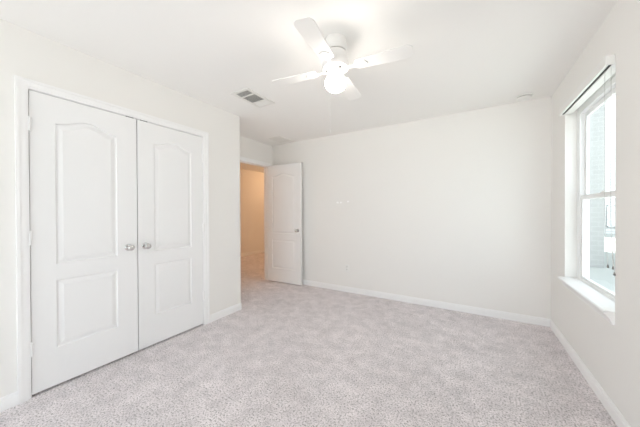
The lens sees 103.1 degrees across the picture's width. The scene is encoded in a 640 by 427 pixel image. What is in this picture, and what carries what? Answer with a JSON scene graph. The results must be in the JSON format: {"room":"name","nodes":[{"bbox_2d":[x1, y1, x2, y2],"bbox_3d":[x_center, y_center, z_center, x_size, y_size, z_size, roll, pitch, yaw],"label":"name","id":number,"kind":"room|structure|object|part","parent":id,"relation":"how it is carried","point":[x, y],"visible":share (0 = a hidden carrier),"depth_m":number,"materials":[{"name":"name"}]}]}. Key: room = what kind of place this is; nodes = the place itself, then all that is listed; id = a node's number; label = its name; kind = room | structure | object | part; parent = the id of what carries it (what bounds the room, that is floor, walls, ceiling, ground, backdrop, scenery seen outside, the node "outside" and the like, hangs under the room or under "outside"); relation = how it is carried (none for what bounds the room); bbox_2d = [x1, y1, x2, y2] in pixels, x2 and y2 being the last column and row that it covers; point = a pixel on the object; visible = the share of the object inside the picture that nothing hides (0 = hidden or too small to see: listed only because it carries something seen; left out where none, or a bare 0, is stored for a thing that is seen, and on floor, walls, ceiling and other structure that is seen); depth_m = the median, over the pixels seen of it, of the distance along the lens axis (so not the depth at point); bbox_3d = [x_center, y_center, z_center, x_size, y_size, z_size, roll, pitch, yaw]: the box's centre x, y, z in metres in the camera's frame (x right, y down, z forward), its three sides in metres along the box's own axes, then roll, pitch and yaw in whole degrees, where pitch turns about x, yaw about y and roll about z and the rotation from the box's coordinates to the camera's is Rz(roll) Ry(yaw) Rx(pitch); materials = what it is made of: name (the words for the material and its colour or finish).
{"room":"empty bedroom","nodes":[
{"label":"empty bedroom","id":0,"kind":"room"},
{"bbox_2d":[0,19,240,397],"bbox_3d":[-2.219,0.008,1.794,0.616,2.440,3.712,0,0,31],"label":"wall","id":1,"kind":"structure","parent":0,"point":[25,53],"depth_m":2.00,"materials":[{"name":"white paint"}]},
{"bbox_2d":[0,391,17,411],"bbox_3d":[-2.419,1.193,0.841,0.013,0.083,1.853,0,0,31],"label":"baseboard","id":2,"kind":"structure","parent":1,"relation":"attached to","point":[11,400],"depth_m":1.60,"materials":[{"name":"white paint"}]},
{"bbox_2d":[28,90,137,394],"bbox_3d":[-1.754,0.193,1.946,0.104,2.032,0.642,0,0,31],"label":"door","id":3,"kind":"structure","parent":1,"relation":"in","point":[83,158],"depth_m":1.90,"materials":[{"name":"white paint"}]},
{"bbox_3d":[-1.608,0.289,2.158,0.068,0.058,0.058,0,0,31],"label":"knob","id":4,"kind":"part","parent":3,"relation":"part of","materials":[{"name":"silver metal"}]},
{"bbox_2d":[14,75,209,404],"bbox_3d":[-1.641,0.167,2.257,0.133,2.112,1.391,0,0,31],"label":"door frame","id":5,"kind":"structure","parent":1,"relation":"attached to","point":[22,85],"depth_m":1.67,"materials":[{"name":"white paint"}]},
{"bbox_2d":[136,120,204,349],"bbox_3d":[-1.422,0.189,2.505,0.104,2.032,0.642,0,0,31],"label":"door","id":6,"kind":"structure","parent":1,"relation":"in","point":[170,225],"depth_m":2.46,"materials":[{"name":"white paint"}]},
{"bbox_3d":[-1.542,0.291,2.269,0.068,0.058,0.058,0,0,31],"label":"knob","id":7,"kind":"part","parent":6,"relation":"part of","materials":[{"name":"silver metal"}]},
{"bbox_2d":[210,303,241,322],"bbox_3d":[-1.375,1.175,3.196,0.629,0.083,0.481,0,0,31],"label":"baseboard","id":8,"kind":"structure","parent":1,"relation":"attached to","point":[215,316],"depth_m":3.01,"materials":[{"name":"white paint"}]},
{"bbox_2d":[240,169,263,253],"bbox_3d":[-1.456,-0.020,6.104,2.453,2.440,6.000,0,0,31],"label":"wall","id":9,"kind":"structure","parent":0,"point":[251,182],"depth_m":7.40,"materials":[{"name":"white paint"}]},
{"bbox_2d":[241,249,263,256],"bbox_3d":[-2.413,1.159,6.684,0.013,0.083,5.800,0,0,31],"label":"baseboard","id":10,"kind":"structure","parent":9,"relation":"attached to","point":[258,251],"depth_m":7.40,"materials":[{"name":"white paint"}]},
{"bbox_2d":[240,136,271,163],"bbox_3d":[-2.175,0.004,2.582,0.115,2.440,5.113,0,0,31],"label":"wall","id":11,"kind":"structure","parent":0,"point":[249,148],"depth_m":4.29,"materials":[{"name":"white paint"}]},
{"bbox_2d":[240,156,271,279],"bbox_3d":[-1.149,0.155,4.305,0.151,2.107,0.840,0,0,31],"label":"door frame","id":12,"kind":"structure","parent":11,"relation":"attached to","point":[265,165],"depth_m":4.61,"materials":[{"name":"white paint"}]},
{"bbox_2d":[268,162,301,284],"bbox_3d":[-0.621,0.174,4.396,0.718,2.036,0.172,0,0,29],"label":"door","id":13,"kind":"structure","parent":11,"relation":"in","point":[285,180],"depth_m":4.37,"materials":[{"name":"white paint"}]},
{"bbox_2d":[0,252,616,426],"bbox_3d":[-0.497,1.249,3.769,6.487,0.080,9.050,0,0,31],"label":"floor","id":14,"kind":"structure","parent":0,"point":[293,355],"depth_m":1.91,"materials":[{"name":"carpet"}]},
{"bbox_2d":[0,0,617,172],"bbox_3d":[-0.508,-1.291,3.754,6.487,0.120,9.050,0,0,31],"label":"ceiling","id":15,"kind":"structure","parent":0,"point":[469,55],"depth_m":1.88,"materials":[{"name":"white paint"}]},
{"bbox_2d":[231,88,274,107],"bbox_3d":[-0.703,-1.219,2.701,0.240,0.009,0.410,0,0,31],"label":"ceiling vent","id":16,"kind":"object","parent":15,"relation":"in","point":[248,95],"visible":1,"depth_m":2.68,"materials":[{"name":"white metal"}]},
{"bbox_2d":[269,136,290,142],"bbox_3d":[-0.658,-1.229,4.234,0.240,0.008,0.300,0,0,31],"label":"ceiling vent","id":17,"kind":"object","parent":15,"relation":"in","point":[279,139],"visible":1,"depth_m":4.21,"materials":[{"name":"white metal"}]},
{"bbox_2d":[271,17,412,132],"bbox_3d":[0.110,-0.882,1.793,0.783,0.680,0.783,0,0,-21],"label":"ceiling fan","id":18,"kind":"object","parent":15,"relation":"hanging from","point":[332,49],"visible":1,"depth_m":1.71,"materials":[{"name":"white"}]},
{"bbox_3d":[-0.192,-1.015,1.925,0.372,0.018,0.124,0,0,24],"label":"blade","id":19,"kind":"part","parent":18,"relation":"part of","materials":[{"name":"white"}]},
{"bbox_3d":[-0.023,-1.014,1.491,0.124,0.018,0.372,0,0,24],"label":"blade","id":20,"kind":"part","parent":18,"relation":"part of","materials":[{"name":"white"}]},
{"bbox_3d":[0.110,-0.915,1.793,0.150,0.114,0.150,0,0,31],"label":"glass globe","id":21,"kind":"part","parent":18,"relation":"part of","materials":[{"name":"white glass"}]},
{"bbox_3d":[0.242,-1.018,2.093,0.124,0.018,0.372,0,0,24],"label":"blade","id":22,"kind":"part","parent":18,"relation":"part of","materials":[{"name":"white"}]},
{"bbox_3d":[0.410,-1.016,1.659,0.372,0.018,0.124,0,0,24],"label":"blade","id":23,"kind":"part","parent":18,"relation":"part of","materials":[{"name":"white"}]},
{"bbox_2d":[515,93,532,101],"bbox_3d":[2.142,-1.213,2.671,0.148,0.046,0.148,0,0,31],"label":"smoke detector","id":24,"kind":"object","parent":15,"relation":"attached to","point":[525,96],"visible":1,"depth_m":2.64,"materials":[{"name":"white plastic"}]},
{"bbox_2d":[272,96,550,318],"bbox_3d":[0.815,-0.016,3.719,3.859,2.440,0.101,0,0,31],"label":"wall","id":25,"kind":"structure","parent":0,"point":[455,208],"depth_m":3.24,"materials":[{"name":"white paint"}]},
{"bbox_2d":[345,264,348,271],"bbox_3d":[0.412,0.838,3.903,0.072,0.116,0.009,0,0,31],"label":"wall outlet","id":26,"kind":"object","parent":25,"relation":"attached to","point":[346,265],"visible":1,"depth_m":3.90,"materials":[{"name":"white plastic"}]},
{"bbox_2d":[302,279,550,326],"bbox_3d":[0.791,1.163,3.678,3.859,0.083,0.013,0,0,31],"label":"baseboard","id":27,"kind":"structure","parent":25,"relation":"attached to","point":[432,303],"depth_m":3.23,"materials":[{"name":"white paint"}]},
{"bbox_2d":[551,0,639,426],"bbox_3d":[1.260,0.001,0.538,0.160,2.440,5.113,0,0,31],"label":"wall","id":28,"kind":"structure","parent":0,"point":[611,353],"depth_m":1.50,"materials":[{"name":"white paint"}]},
{"bbox_2d":[557,276,614,324],"bbox_3d":[1.994,0.616,1.893,0.135,0.078,0.938,0,0,31],"label":"window sill","id":29,"kind":"structure","parent":28,"relation":"attached to","point":[604,306],"depth_m":1.77,"materials":[{"name":"white paint"}]},
{"bbox_2d":[550,320,630,426],"bbox_3d":[1.161,1.179,0.540,0.013,0.083,5.000,0,0,31],"label":"baseboard","id":30,"kind":"structure","parent":28,"relation":"attached to","point":[620,421],"depth_m":1.75,"materials":[{"name":"white paint"}]},
{"bbox_2d":[577,72,615,301],"bbox_3d":[2.074,-0.174,1.839,0.071,1.503,0.940,0,0,31],"label":"window","id":31,"kind":"structure","parent":28,"relation":"in","point":[607,90],"depth_m":2.18,"materials":[{"name":"white plastic"}]},
{"bbox_2d":[559,54,615,275],"bbox_3d":[1.970,-0.290,1.883,0.090,1.300,0.966,0,0,31],"label":"window blind","id":32,"kind":"object","parent":31,"relation":"attached to","point":[606,68],"visible":0.99,"depth_m":1.70,"materials":[{"name":"white plastic"}]},
{"bbox_3d":[1.990,-0.904,1.883,0.056,0.040,0.914,0,0,31],"label":"head rail","id":33,"kind":"part","parent":32,"relation":"part of","materials":[{"name":"white plastic"}]},
{"bbox_3d":[1.753,-0.287,1.556,0.002,1.190,0.054,0,0,33],"label":"cord","id":34,"kind":"part","parent":32,"relation":"part of","materials":[{"name":"grey plastic"}]},
{"bbox_3d":[2.067,0.207,1.846,0.022,0.721,0.860,0,0,31],"label":"sash","id":35,"kind":"part","parent":31,"relation":"part of","materials":[{"name":"white plastic"}]},
{"bbox_3d":[2.086,-0.492,1.829,0.022,0.748,0.860,0,0,31],"label":"sash","id":36,"kind":"part","parent":31,"relation":"part of","materials":[{"name":"white plastic"}]},
{"label":"outside","id":37,"kind":"structure","parent":0,"visible":0},
{"bbox_2d":[590,233,614,292],"bbox_3d":[5.123,1.607,8.602,80.000,0.200,100.000,0,0,31],"label":"ground","id":38,"kind":"structure","parent":37,"point":[604,276],"depth_m":6.72,"materials":[{"name":"grey"}]},
{"bbox_2d":[590,105,603,267],"bbox_3d":[8.360,-2.091,10.135,3.000,7.150,6.600,0,0,31],"label":"brick wall","id":39,"kind":"structure","parent":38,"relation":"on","point":[597,118],"depth_m":7.05,"materials":[{"name":"grey brick"}]},
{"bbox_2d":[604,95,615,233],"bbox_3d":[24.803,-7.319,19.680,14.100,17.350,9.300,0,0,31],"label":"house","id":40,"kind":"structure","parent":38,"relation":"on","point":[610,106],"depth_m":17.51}
]}

